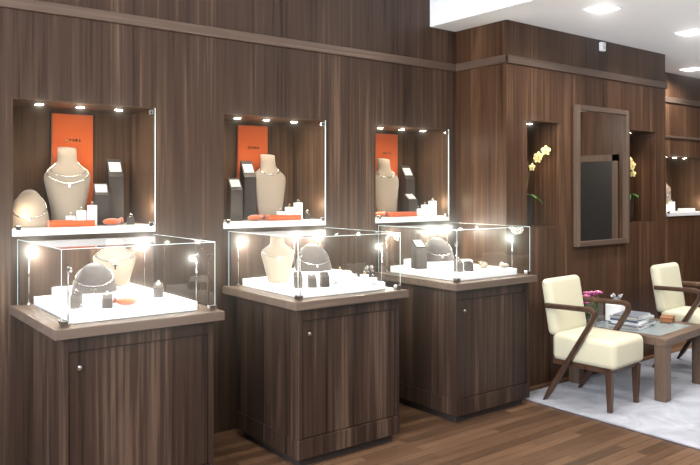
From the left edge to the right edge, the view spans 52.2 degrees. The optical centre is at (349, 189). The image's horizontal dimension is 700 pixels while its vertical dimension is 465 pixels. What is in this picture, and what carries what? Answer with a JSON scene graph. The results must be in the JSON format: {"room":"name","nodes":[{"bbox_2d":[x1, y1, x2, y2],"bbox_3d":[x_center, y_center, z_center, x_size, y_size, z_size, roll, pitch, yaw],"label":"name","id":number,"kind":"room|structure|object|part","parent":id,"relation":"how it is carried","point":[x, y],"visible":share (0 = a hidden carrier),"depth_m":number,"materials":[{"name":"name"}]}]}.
{"room":"jewelry store","nodes":[
{"label":"jewelry store","id":0,"kind":"room"},
{"bbox_2d":[0,0,455,464],"bbox_3d":[-2.007,-0.250,3.868,6.740,3.500,0.622,0,0,-38],"label":"wall","id":1,"kind":"structure","parent":0,"point":[355,66],"depth_m":4.43,"materials":[{"name":"brown wood"}]},
{"bbox_2d":[47,219,94,226],"bbox_3d":[-1.546,0.184,3.953,0.245,0.034,0.114,0,0,-38],"label":"tray","id":2,"kind":"object","parent":1,"relation":"on","point":[68,222],"depth_m":3.92,"materials":[{"name":"fabric"}]},
{"bbox_2d":[263,215,300,220],"bbox_3d":[-0.454,0.184,4.794,0.245,0.034,0.114,0,0,-38],"label":"tray","id":3,"kind":"object","parent":1,"relation":"on","point":[265,217],"depth_m":4.74,"materials":[{"name":"fabric"}]},
{"bbox_2d":[384,212,416,216],"bbox_3d":[0.386,0.184,5.440,0.245,0.034,0.114,0,0,-38],"label":"tray","id":4,"kind":"object","parent":1,"relation":"on","point":[388,214],"depth_m":5.39,"materials":[{"name":"fabric"}]},
{"bbox_2d":[214,340,699,464],"bbox_3d":[2.840,1.560,2.376,13.200,0.120,8.900,0,0,-38],"label":"floor","id":5,"kind":"structure","parent":0,"point":[529,432],"depth_m":4.20,"materials":[{"name":"brown wood"}]},
{"bbox_2d":[9,234,224,464],"bbox_3d":[-1.186,0.877,3.601,0.800,1.245,0.834,0,0,-38],"label":"display case","id":6,"kind":"object","parent":5,"relation":"on","point":[119,368],"visible":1,"depth_m":3.37,"materials":[{"name":"brown wood"}]},
{"bbox_3d":[-0.939,0.541,3.493,0.138,0.014,0.130,0,0,-38],"label":"bangle dish","id":7,"kind":"part","parent":6,"relation":"part of","materials":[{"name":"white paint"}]},
{"bbox_2d":[222,227,408,464],"bbox_3d":[-0.222,0.877,4.344,0.800,1.245,0.834,0,0,-38],"label":"display case","id":8,"kind":"object","parent":5,"relation":"on","point":[318,343],"visible":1,"depth_m":4.09,"materials":[{"name":"brown wood"}]},
{"bbox_2d":[375,222,536,422],"bbox_3d":[0.737,0.877,5.082,0.800,1.245,0.834,0,0,-38],"label":"display case","id":9,"kind":"object","parent":5,"relation":"on","point":[464,325],"visible":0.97,"depth_m":4.82,"materials":[{"name":"brown wood"}]},
{"bbox_2d":[525,348,699,449],"bbox_3d":[3.608,1.492,5.157,3.790,0.012,2.970,0,0,-38],"label":"rug","id":10,"kind":"object","parent":5,"relation":"on","point":[677,420],"visible":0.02,"depth_m":5.00,"materials":[{"name":"carpet"}]},
{"bbox_2d":[542,275,642,413],"bbox_3d":[1.712,1.059,5.060,0.508,0.850,0.573,0,0,-42],"label":"armchair","id":11,"kind":"object","parent":10,"relation":"on","point":[576,344],"visible":1,"depth_m":4.98,"materials":[{"name":"beige fabric"}]},
{"bbox_2d":[569,290,699,402],"bbox_3d":[2.217,1.135,5.512,0.772,0.698,0.760,0,0,-43],"label":"coffee table","id":12,"kind":"object","parent":10,"relation":"on","point":[664,332],"visible":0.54,"depth_m":5.37,"materials":[{"name":"brown wood"}]},
{"bbox_2d":[650,262,699,366],"bbox_3d":[2.876,1.059,5.982,0.508,0.850,0.573,0,0,-42],"label":"armchair","id":13,"kind":"object","parent":10,"relation":"on","point":[667,284],"visible":0.7,"depth_m":6.01,"materials":[{"name":"beige fabric"}]},
{"bbox_2d":[455,19,667,386],"bbox_3d":[1.707,0.120,6.404,2.272,2.760,1.136,0,0,-38],"label":"wall","id":14,"kind":"structure","parent":0,"point":[510,75],"depth_m":5.67,"materials":[{"name":"brown wood"}]},
{"bbox_2d":[527,145,550,225],"bbox_3d":[1.448,-0.033,5.616,0.245,0.644,0.174,0,0,17],"label":"orchid","id":15,"kind":"object","parent":14,"relation":"in","point":[537,157],"visible":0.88,"depth_m":5.63,"materials":[{"name":"yellow plant"}]},
{"bbox_2d":[573,104,628,246],"bbox_3d":[2.116,-0.115,5.994,0.753,1.150,0.041,0,0,-38],"label":"wall mirror","id":16,"kind":"object","parent":14,"relation":"attached to","point":[600,134],"visible":1,"depth_m":5.97,"materials":[{"name":"brown wood"}]},
{"bbox_2d":[599,42,605,51],"bbox_3d":[2.121,-1.202,5.998,0.060,0.075,0.042,0,0,-38],"label":"detector","id":17,"kind":"object","parent":14,"relation":"attached to","point":[602,45],"visible":1,"depth_m":5.98,"materials":[{"name":"white plastic"}]},
{"bbox_2d":[630,157,638,221],"bbox_3d":[2.562,-0.010,6.485,0.159,0.597,0.249,0,0,11],"label":"orchid","id":18,"kind":"object","parent":14,"relation":"in","point":[632,164],"visible":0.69,"depth_m":6.50,"materials":[{"name":"yellow plant"}]},
{"bbox_2d":[430,0,699,78],"bbox_3d":[5.491,-1.625,4.228,6.140,0.749,8.000,0,0,-38],"label":"ceiling","id":19,"kind":"structure","parent":0,"point":[671,28],"depth_m":5.32,"materials":[{"name":"paint"}]},
{"bbox_2d":[665,72,699,306],"bbox_3d":[3.872,-0.250,8.395,3.620,3.500,0.622,0,0,-38],"label":"wall","id":20,"kind":"structure","parent":0,"point":[682,95],"depth_m":7.95,"materials":[{"name":"brown wood"}]},
{"bbox_2d":[678,208,694,211],"bbox_3d":[3.811,0.226,8.097,0.200,0.034,0.100,0,0,-38],"label":"tray","id":21,"kind":"object","parent":20,"relation":"on","point":[679,209],"depth_m":8.06,"materials":[{"name":"white paint"}]}
]}

